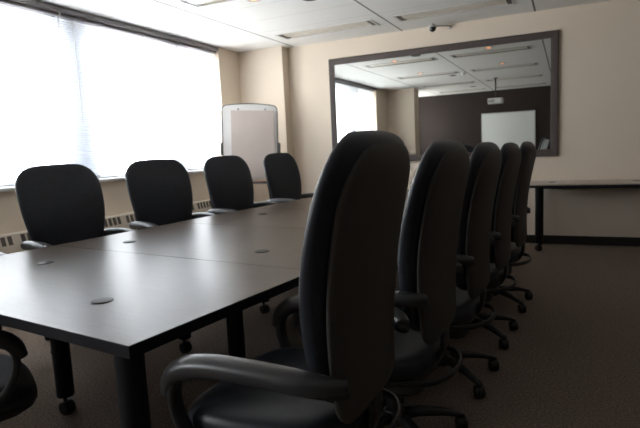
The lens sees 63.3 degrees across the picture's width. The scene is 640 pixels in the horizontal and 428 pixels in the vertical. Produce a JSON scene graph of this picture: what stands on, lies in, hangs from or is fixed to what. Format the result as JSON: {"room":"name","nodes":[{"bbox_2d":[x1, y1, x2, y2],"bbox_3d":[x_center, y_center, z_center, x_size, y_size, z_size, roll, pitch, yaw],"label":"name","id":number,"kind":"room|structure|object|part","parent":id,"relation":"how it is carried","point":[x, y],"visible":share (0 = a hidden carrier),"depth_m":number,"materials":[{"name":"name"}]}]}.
{"room":"conference room","nodes":[
{"label":"conference room","id":0,"kind":"room"},
{"bbox_2d":[0,0,240,234],"bbox_3d":[-3.110,-0.521,3.596,0.240,2.900,9.220,1,8,25],"label":"wall","id":1,"kind":"structure","parent":0,"point":[117,201],"depth_m":6.52,"materials":[{"name":"beige paint"}]},
{"bbox_2d":[0,4,69,187],"bbox_3d":[-2.798,-1.006,4.394,0.070,1.565,1.400,1,8,25],"label":"window","id":2,"kind":"structure","parent":1,"relation":"in","point":[0,4],"depth_m":4.94,"materials":[{"name":"white"}]},
{"bbox_2d":[0,0,72,186],"bbox_3d":[-2.733,-0.988,4.192,0.071,1.556,1.578,1,8,25],"label":"window blind","id":3,"kind":"object","parent":2,"relation":"attached to","point":[5,2],"visible":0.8,"depth_m":4.58,"materials":[{"name":"grey"}]},
{"bbox_3d":[-2.700,-0.226,4.289,0.026,0.018,1.578,1,8,25],"label":"rail","id":4,"kind":"part","parent":3,"relation":"part of","materials":[{"name":"white"}]},
{"bbox_3d":[-2.775,-1.744,4.101,0.060,0.031,1.578,1,8,25],"label":"head rail","id":5,"kind":"part","parent":3,"relation":"part of","materials":[{"name":"grey"}]},
{"bbox_3d":[-2.456,-1.062,4.755,0.001,1.515,0.002,1,8,25],"label":"ladder cord","id":6,"kind":"part","parent":3,"relation":"part of","materials":[{"name":"white fabric"}]},
{"bbox_2d":[55,16,96,175],"bbox_3d":[-2.435,-1.116,5.143,0.100,1.565,0.280,1,8,25],"label":"trim","id":7,"kind":"structure","parent":1,"relation":"attached to","point":[58,20],"depth_m":5.09,"materials":[{"name":"white"}]},
{"bbox_2d":[0,170,203,191],"bbox_3d":[-2.458,-0.280,4.891,0.230,0.030,5.170,1,8,25],"label":"trim","id":8,"kind":"structure","parent":1,"relation":"attached to","point":[2,189],"depth_m":5.31,"materials":[{"name":"white"}]},
{"bbox_2d":[12,0,218,50],"bbox_3d":[-2.456,-1.859,4.636,0.021,0.046,5.130,1,8,25],"label":"blind valance","id":9,"kind":"object","parent":1,"relation":"attached to","point":[29,2],"visible":1,"depth_m":5.28,"materials":[{"name":"grey metal"}]},
{"bbox_2d":[81,23,177,178],"bbox_3d":[-2.107,-1.219,5.843,0.070,1.565,1.280,1,8,25],"label":"window","id":10,"kind":"structure","parent":1,"relation":"in","point":[171,152],"depth_m":5.79,"materials":[{"name":"white"}]},
{"bbox_2d":[57,13,185,178],"bbox_3d":[-2.044,-1.200,5.637,0.071,1.556,1.608,1,8,25],"label":"window blind","id":11,"kind":"object","parent":10,"relation":"attached to","point":[61,15],"visible":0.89,"depth_m":5.45,"materials":[{"name":"grey"}]},
{"bbox_3d":[-2.310,-1.107,5.059,0.001,1.515,0.002,1,8,25],"label":"ladder cord","id":12,"kind":"part","parent":11,"relation":"part of","materials":[{"name":"white fabric"}]},
{"bbox_3d":[-2.011,-0.438,5.734,0.026,0.018,1.608,1,8,25],"label":"rail","id":13,"kind":"part","parent":11,"relation":"part of","materials":[{"name":"white"}]},
{"bbox_3d":[-2.086,-1.956,5.546,0.060,0.031,1.608,1,8,25],"label":"head rail","id":14,"kind":"part","parent":11,"relation":"part of","materials":[{"name":"grey metal"}]},
{"bbox_3d":[-2.036,-1.192,5.635,0.001,1.515,0.002,1,8,25],"label":"ladder cord","id":15,"kind":"part","parent":11,"relation":"part of","materials":[{"name":"white fabric"}]},
{"bbox_2d":[168,43,186,168],"bbox_3d":[-1.801,-1.312,6.472,0.100,1.565,0.130,1,8,25],"label":"trim","id":16,"kind":"structure","parent":1,"relation":"attached to","point":[179,91],"depth_m":6.45,"materials":[{"name":"white"}]},
{"bbox_2d":[177,46,216,170],"bbox_3d":[-1.633,-1.365,6.836,0.070,1.565,0.680,1,8,25],"label":"window","id":17,"kind":"structure","parent":1,"relation":"in","point":[179,46],"depth_m":7.03,"materials":[{"name":"white"}]},
{"bbox_2d":[175,42,221,170],"bbox_3d":[-1.530,-1.359,6.715,0.071,1.556,0.758,1,8,25],"label":"window blind","id":18,"kind":"object","parent":17,"relation":"attached to","point":[178,44],"visible":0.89,"depth_m":6.66,"materials":[{"name":"grey"}]},
{"bbox_3d":[-1.571,-2.115,6.624,0.060,0.031,0.758,1,8,25],"label":"head rail","id":19,"kind":"part","parent":18,"relation":"part of","materials":[{"name":"grey metal"}]},
{"bbox_2d":[238,46,292,201],"bbox_3d":[-0.750,-1.087,7.445,0.707,2.850,0.170,1,8,25],"label":"wall","id":20,"kind":"structure","parent":0,"point":[263,73],"depth_m":7.25,"materials":[{"name":"beige paint"}]},
{"bbox_2d":[0,243,639,427],"bbox_3d":[-0.067,0.995,2.369,6.937,0.100,9.420,1,8,25],"label":"floor","id":21,"kind":"structure","parent":0,"point":[572,360],"depth_m":2.99,"materials":[{"name":"brown carpet"}]},
{"bbox_2d":[0,325,36,421],"bbox_3d":[-1.417,0.482,1.885,0.630,1.168,0.656,-8,9,-37],"label":"office chair","id":22,"kind":"object","parent":21,"relation":"on","point":[18,387],"visible":0.93,"depth_m":1.84,"materials":[{"name":"black fabric"}]},
{"bbox_3d":[-1.274,0.601,1.703,0.518,0.360,0.150,-8,9,-37],"label":"armrest","id":23,"kind":"part","parent":22,"relation":"part of","materials":[{"name":"black plastic"}]},
{"bbox_3d":[-1.367,0.676,1.939,0.530,0.129,0.544,-8,9,-37],"label":"seat","id":24,"kind":"part","parent":22,"relation":"part of","materials":[{"name":"black fabric"}]},
{"bbox_2d":[15,164,133,354],"bbox_3d":[-1.601,0.267,3.515,0.630,1.213,0.656,3,9,38],"label":"office chair","id":25,"kind":"object","parent":21,"relation":"on","point":[58,203],"visible":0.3,"depth_m":3.56,"materials":[{"name":"black fabric"}]},
{"bbox_2d":[15,164,104,245],"bbox_3d":[-1.782,0.010,3.618,0.192,0.712,0.580,3,9,38],"label":"backrest","id":26,"kind":"object","parent":25,"relation":"on","point":[58,203],"depth_m":3.56,"materials":[{"name":"black fabric"}]},
{"bbox_2d":[0,199,211,253],"bbox_3d":[-2.373,0.433,4.744,0.118,0.655,5.550,1,8,25],"label":"heater","id":27,"kind":"object","parent":21,"relation":"on","point":[10,243],"visible":0.2,"depth_m":5.18,"materials":[{"name":"beige paint"}]},
{"bbox_2d":[0,245,299,427],"bbox_3d":[-1.013,0.630,2.257,1.817,0.746,0.888,2,8,32],"label":"conference table","id":28,"kind":"object","parent":21,"relation":"on","point":[126,306],"visible":0.98,"depth_m":1.86,"materials":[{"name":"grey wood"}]},
{"bbox_3d":[-1.256,0.584,2.501,0.082,0.608,0.082,2,8,32],"label":"leg","id":29,"kind":"part","parent":28,"relation":"part of","materials":[{"name":"black metal"}]},
{"bbox_3d":[-0.524,0.672,1.496,0.082,0.608,0.082,2,8,32],"label":"leg","id":30,"kind":"part","parent":28,"relation":"part of","materials":[{"name":"black metal"}]},
{"bbox_2d":[125,159,217,229],"bbox_3d":[-1.169,0.154,4.261,0.630,1.213,0.656,4,10,44],"label":"office chair","id":31,"kind":"object","parent":21,"relation":"on","point":[159,190],"visible":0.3,"depth_m":4.32,"materials":[{"name":"black fabric"}]},
{"bbox_2d":[125,159,192,225],"bbox_3d":[-1.337,-0.105,4.378,0.192,0.712,0.580,4,10,44],"label":"backrest","id":32,"kind":"object","parent":31,"relation":"on","point":[159,190],"depth_m":4.32,"materials":[{"name":"black fabric"}]},
{"bbox_2d":[58,223,304,357],"bbox_3d":[-0.526,0.512,3.023,1.817,0.746,0.935,2,8,32],"label":"conference table","id":33,"kind":"object","parent":21,"relation":"on","point":[280,247],"visible":0.62,"depth_m":2.86,"materials":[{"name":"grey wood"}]},
{"bbox_3d":[-0.863,0.475,3.222,0.082,0.608,0.082,2,8,32],"label":"leg","id":34,"kind":"part","parent":33,"relation":"part of","materials":[{"name":"black metal"}]},
{"bbox_3d":[-0.408,0.542,2.502,0.082,0.608,0.082,2,8,32],"label":"leg","id":35,"kind":"part","parent":33,"relation":"part of","materials":[{"name":"black metal"}]},
{"bbox_2d":[203,155,277,213],"bbox_3d":[-0.695,0.044,4.960,0.630,1.213,0.656,3,9,38],"label":"office chair","id":36,"kind":"object","parent":21,"relation":"on","point":[228,178],"visible":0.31,"depth_m":5.00,"materials":[{"name":"black fabric"}]},
{"bbox_2d":[203,155,253,210],"bbox_3d":[-0.877,-0.212,5.061,0.192,0.712,0.580,3,9,38],"label":"backrest","id":37,"kind":"object","parent":36,"relation":"on","point":[228,178],"depth_m":5.00,"materials":[{"name":"black fabric"}]},
{"bbox_2d":[220,103,280,183],"bbox_3d":[-0.916,-0.521,6.917,0.810,1.874,0.402,-4,7,-9],"label":"easel","id":38,"kind":"object","parent":21,"relation":"on","point":[249,130],"visible":0.75,"depth_m":6.79,"materials":[{"name":"white"}]},
{"bbox_3d":[-1.264,-0.899,6.762,0.016,0.889,0.116,-1,7,18],"label":"rail","id":39,"kind":"part","parent":38,"relation":"part of","materials":[{"name":"grey plastic"}]},
{"bbox_2d":[253,181,266,183],"bbox_3d":[-0.895,-0.408,6.786,0.665,0.066,0.113,-4,7,-9],"label":"tray","id":40,"kind":"object","parent":38,"relation":"on","point":[258,182],"depth_m":6.75,"materials":[{"name":"grey plastic"}]},
{"bbox_3d":[-0.560,-0.916,6.873,0.016,0.889,0.116,-1,7,18],"label":"rail","id":41,"kind":"part","parent":38,"relation":"part of","materials":[{"name":"grey plastic"}]},
{"bbox_2d":[161,130,409,427],"bbox_3d":[-0.061,0.406,1.558,0.630,1.268,0.656,1,8,27],"label":"office chair","id":42,"kind":"object","parent":21,"relation":"on","point":[345,301],"visible":1,"depth_m":1.31,"materials":[{"name":"black fabric"}]},
{"bbox_3d":[-0.153,0.564,1.359,0.518,0.360,0.150,1,8,27],"label":"armrest","id":43,"kind":"part","parent":42,"relation":"part of","materials":[{"name":"black plastic"}]},
{"bbox_3d":[-0.097,0.566,1.601,0.530,0.129,0.544,1,8,27],"label":"seat","id":44,"kind":"part","parent":42,"relation":"part of","materials":[{"name":"black leather"}]},
{"bbox_3d":[0.059,0.501,1.782,0.518,0.360,0.150,1,8,27],"label":"armrest","id":45,"kind":"part","parent":42,"relation":"part of","materials":[{"name":"black plastic"}]},
{"bbox_2d":[299,130,405,403],"bbox_3d":[0.119,0.133,1.428,0.192,0.712,0.580,1,8,27],"label":"backrest","id":46,"kind":"object","parent":42,"relation":"on","point":[349,316],"depth_m":1.26,"materials":[{"name":"black fabric"}]},
{"bbox_2d":[263,153,313,202],"bbox_3d":[-0.223,-0.072,5.712,0.630,1.213,0.656,2,9,34],"label":"office chair","id":47,"kind":"object","parent":21,"relation":"on","point":[282,174],"visible":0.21,"depth_m":5.73,"materials":[{"name":"black fabric"}]},
{"bbox_2d":[176,208,403,313],"bbox_3d":[-0.042,0.392,3.798,1.829,0.746,0.900,2,8,32],"label":"conference table","id":48,"kind":"object","parent":21,"relation":"on","point":[262,217],"visible":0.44,"depth_m":3.90,"materials":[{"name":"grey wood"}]},
{"bbox_2d":[257,197,406,209],"bbox_3d":[0.446,0.275,4.554,1.817,0.746,0.906,2,8,32],"label":"conference table","id":49,"kind":"object","parent":21,"relation":"on","point":[305,203],"visible":0.02,"depth_m":4.70,"materials":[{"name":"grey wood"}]},
{"bbox_2d":[293,140,469,427],"bbox_3d":[0.276,0.333,2.137,0.630,1.238,0.656,1,8,29],"label":"office chair","id":50,"kind":"object","parent":21,"relation":"on","point":[428,268],"visible":0.62,"depth_m":1.90,"materials":[{"name":"black fabric"}]},
{"bbox_3d":[0.178,0.477,1.938,0.518,0.360,0.150,-7,4,30],"label":"armrest","id":51,"kind":"part","parent":50,"relation":"part of","materials":[{"name":"black plastic"}]},
{"bbox_3d":[0.192,0.872,2.082,0.273,0.065,0.051,-9,9,-42],"label":"leg","id":52,"kind":"part","parent":50,"relation":"part of","materials":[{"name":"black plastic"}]},
{"bbox_3d":[0.384,0.867,2.043,0.051,0.065,0.273,-6,8,-24],"label":"leg","id":53,"kind":"part","parent":50,"relation":"part of","materials":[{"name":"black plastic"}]},
{"bbox_3d":[0.244,0.567,2.190,0.530,0.129,0.544,1,8,29],"label":"seat","id":54,"kind":"part","parent":50,"relation":"part of","materials":[{"name":"black fabric"}]},
{"bbox_3d":[0.411,0.414,2.349,0.518,0.360,0.150,-7,4,30],"label":"armrest","id":55,"kind":"part","parent":50,"relation":"part of","materials":[{"name":"black plastic"}]},
{"bbox_2d":[398,140,465,331],"bbox_3d":[0.451,0.076,1.999,0.192,0.712,0.580,1,8,29],"label":"backrest","id":56,"kind":"object","parent":50,"relation":"on","point":[428,267],"depth_m":1.83,"materials":[{"name":"black fabric"}]},
{"bbox_3d":[0.480,0.842,2.212,0.273,0.065,0.051,-4,7,-6],"label":"leg","id":57,"kind":"part","parent":50,"relation":"part of","materials":[{"name":"black plastic"}]},
{"bbox_2d":[395,142,501,398],"bbox_3d":[0.605,0.254,2.706,0.630,1.223,0.656,1,8,29],"label":"office chair","id":58,"kind":"object","parent":21,"relation":"on","point":[475,241],"visible":0.48,"depth_m":2.47,"materials":[{"name":"black fabric"}]},
{"bbox_3d":[0.573,0.480,2.759,0.530,0.129,0.544,1,8,29],"label":"seat","id":59,"kind":"part","parent":58,"relation":"part of","materials":[{"name":"black fabric"}]},
{"bbox_3d":[0.713,0.781,2.611,0.051,0.065,0.273,-6,8,-24],"label":"leg","id":60,"kind":"part","parent":58,"relation":"part of","materials":[{"name":"black plastic"}]},
{"bbox_3d":[0.507,0.390,2.506,0.518,0.360,0.150,-7,4,30],"label":"armrest","id":61,"kind":"part","parent":58,"relation":"part of","materials":[{"name":"black plastic"}]},
{"bbox_3d":[0.808,0.755,2.780,0.273,0.065,0.051,-4,7,-6],"label":"leg","id":62,"kind":"part","parent":58,"relation":"part of","materials":[{"name":"black plastic"}]},
{"bbox_2d":[456,142,498,290],"bbox_3d":[0.780,0.005,2.569,0.192,0.712,0.580,1,8,29],"label":"backrest","id":63,"kind":"object","parent":58,"relation":"on","point":[475,241],"depth_m":2.40,"materials":[{"name":"black fabric"}]},
{"bbox_2d":[448,142,521,348],"bbox_3d":[0.928,0.172,3.283,0.630,1.213,0.656,1,8,29],"label":"office chair","id":64,"kind":"object","parent":21,"relation":"on","point":[502,223],"visible":0.47,"depth_m":3.05,"materials":[{"name":"black fabric"}]},
{"bbox_3d":[1.035,0.694,3.188,0.051,0.065,0.273,-6,8,-24],"label":"leg","id":65,"kind":"part","parent":64,"relation":"part of","materials":[{"name":"black plastic"}]},
{"bbox_3d":[0.895,0.393,3.335,0.530,0.129,0.544,1,8,29],"label":"seat","id":66,"kind":"part","parent":64,"relation":"part of","materials":[{"name":"black fabric"}]},
{"bbox_3d":[1.131,0.668,3.357,0.273,0.065,0.051,-4,7,-6],"label":"leg","id":67,"kind":"part","parent":64,"relation":"part of","materials":[{"name":"black plastic"}]},
{"bbox_2d":[490,142,518,262],"bbox_3d":[1.103,-0.072,3.147,0.192,0.712,0.580,1,8,29],"label":"backrest","id":68,"kind":"object","parent":64,"relation":"on","point":[502,223],"depth_m":2.99,"materials":[{"name":"black fabric"}]},
{"bbox_2d":[493,141,535,312],"bbox_3d":[1.277,0.078,3.907,0.630,1.213,0.656,1,8,29],"label":"office chair","id":69,"kind":"object","parent":21,"relation":"on","point":[520,209],"visible":0.42,"depth_m":3.67,"materials":[{"name":"black fabric"}]},
{"bbox_3d":[1.385,0.600,3.812,0.051,0.065,0.273,-6,8,-24],"label":"leg","id":70,"kind":"part","parent":69,"relation":"part of","materials":[{"name":"black plastic"}]},
{"bbox_3d":[1.245,0.299,3.959,0.530,0.129,0.544,1,8,29],"label":"seat","id":71,"kind":"part","parent":69,"relation":"part of","materials":[{"name":"black fabric"}]},
{"bbox_3d":[1.480,0.574,3.981,0.273,0.065,0.051,-4,7,-6],"label":"leg","id":72,"kind":"part","parent":69,"relation":"part of","materials":[{"name":"black plastic"}]},
{"bbox_2d":[511,141,534,241],"bbox_3d":[1.453,-0.167,3.771,0.192,0.712,0.580,1,8,29],"label":"backrest","id":73,"kind":"object","parent":69,"relation":"on","point":[520,209],"depth_m":3.61,"materials":[{"name":"black fabric"}]},
{"bbox_2d":[529,179,639,250],"bbox_3d":[3.219,0.021,5.503,1.830,0.747,0.510,1,8,25],"label":"desk","id":74,"kind":"object","parent":21,"relation":"on","point":[539,186],"visible":0.96,"depth_m":5.62,"materials":[{"name":"beige laminate"}]},
{"bbox_3d":[2.390,0.014,5.680,0.072,0.605,0.071,1,8,25],"label":"leg","id":75,"kind":"part","parent":74,"relation":"part of","materials":[{"name":"black metal"}]},
{"bbox_3d":[2.548,-0.035,6.011,0.072,0.605,0.071,1,8,25],"label":"leg","id":76,"kind":"part","parent":74,"relation":"part of","materials":[{"name":"black metal"}]},
{"bbox_2d":[38,0,609,51],"bbox_3d":[-0.198,-1.681,2.038,6.937,0.001,9.420,1,8,25],"label":"ceiling","id":77,"kind":"structure","parent":0,"point":[236,25],"depth_m":5.57,"materials":[{"name":"white paint"}]},
{"bbox_2d":[175,0,233,7],"bbox_3d":[-0.702,-2.017,4.631,1.252,0.091,0.302,1,8,25],"label":"ceiling light","id":78,"kind":"object","parent":77,"relation":"attached to","point":[194,3],"visible":1,"depth_m":4.89,"materials":[{"name":"white plastic"}]},
{"bbox_3d":[-1.221,-2.023,4.878,0.050,0.080,0.266,1,8,25],"label":"plate","id":79,"kind":"part","parent":78,"relation":"part of","materials":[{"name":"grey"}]},
{"bbox_2d":[275,20,378,39],"bbox_3d":[0.071,-2.255,6.251,1.252,0.091,0.302,1,8,25],"label":"ceiling light","id":80,"kind":"object","parent":77,"relation":"attached to","point":[367,23],"visible":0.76,"depth_m":6.25,"materials":[{"name":"white plastic"}]},
{"bbox_2d":[393,0,515,21],"bbox_3d":[1.430,-2.242,5.605,1.252,0.091,0.302,1,8,25],"label":"ceiling light","id":81,"kind":"object","parent":77,"relation":"attached to","point":[491,3],"visible":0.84,"depth_m":5.61,"materials":[{"name":"white plastic"}]},
{"bbox_2d":[287,0,639,236],"bbox_3d":[1.853,-1.106,6.364,6.937,2.900,0.120,1,8,25],"label":"wall","id":82,"kind":"structure","parent":0,"point":[599,98],"depth_m":5.83,"materials":[{"name":"beige paint"}]},
{"bbox_2d":[429,23,450,31],"bbox_3d":[1.442,-2.225,6.210,0.296,0.098,0.090,-4,7,-13],"label":"ceiling camera","id":83,"kind":"object","parent":82,"relation":"attached to","point":[432,27],"visible":1,"depth_m":6.17,"materials":[{"name":"silver metal"}]},
{"bbox_2d":[328,30,558,160],"bbox_3d":[1.417,-1.366,6.449,2.807,1.393,0.029,1,8,25],"label":"wall mirror","id":84,"kind":"object","parent":82,"relation":"attached to","point":[500,91],"visible":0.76,"depth_m":6.32,"materials":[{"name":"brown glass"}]},
{"bbox_2d":[514,235,639,245],"bbox_3d":[2.302,0.295,6.281,5.830,0.100,0.012,1,8,25],"label":"baseboard","id":85,"kind":"structure","parent":82,"relation":"attached to","point":[548,239],"depth_m":5.92,"materials":[{"name":"black rubber"}]}
]}

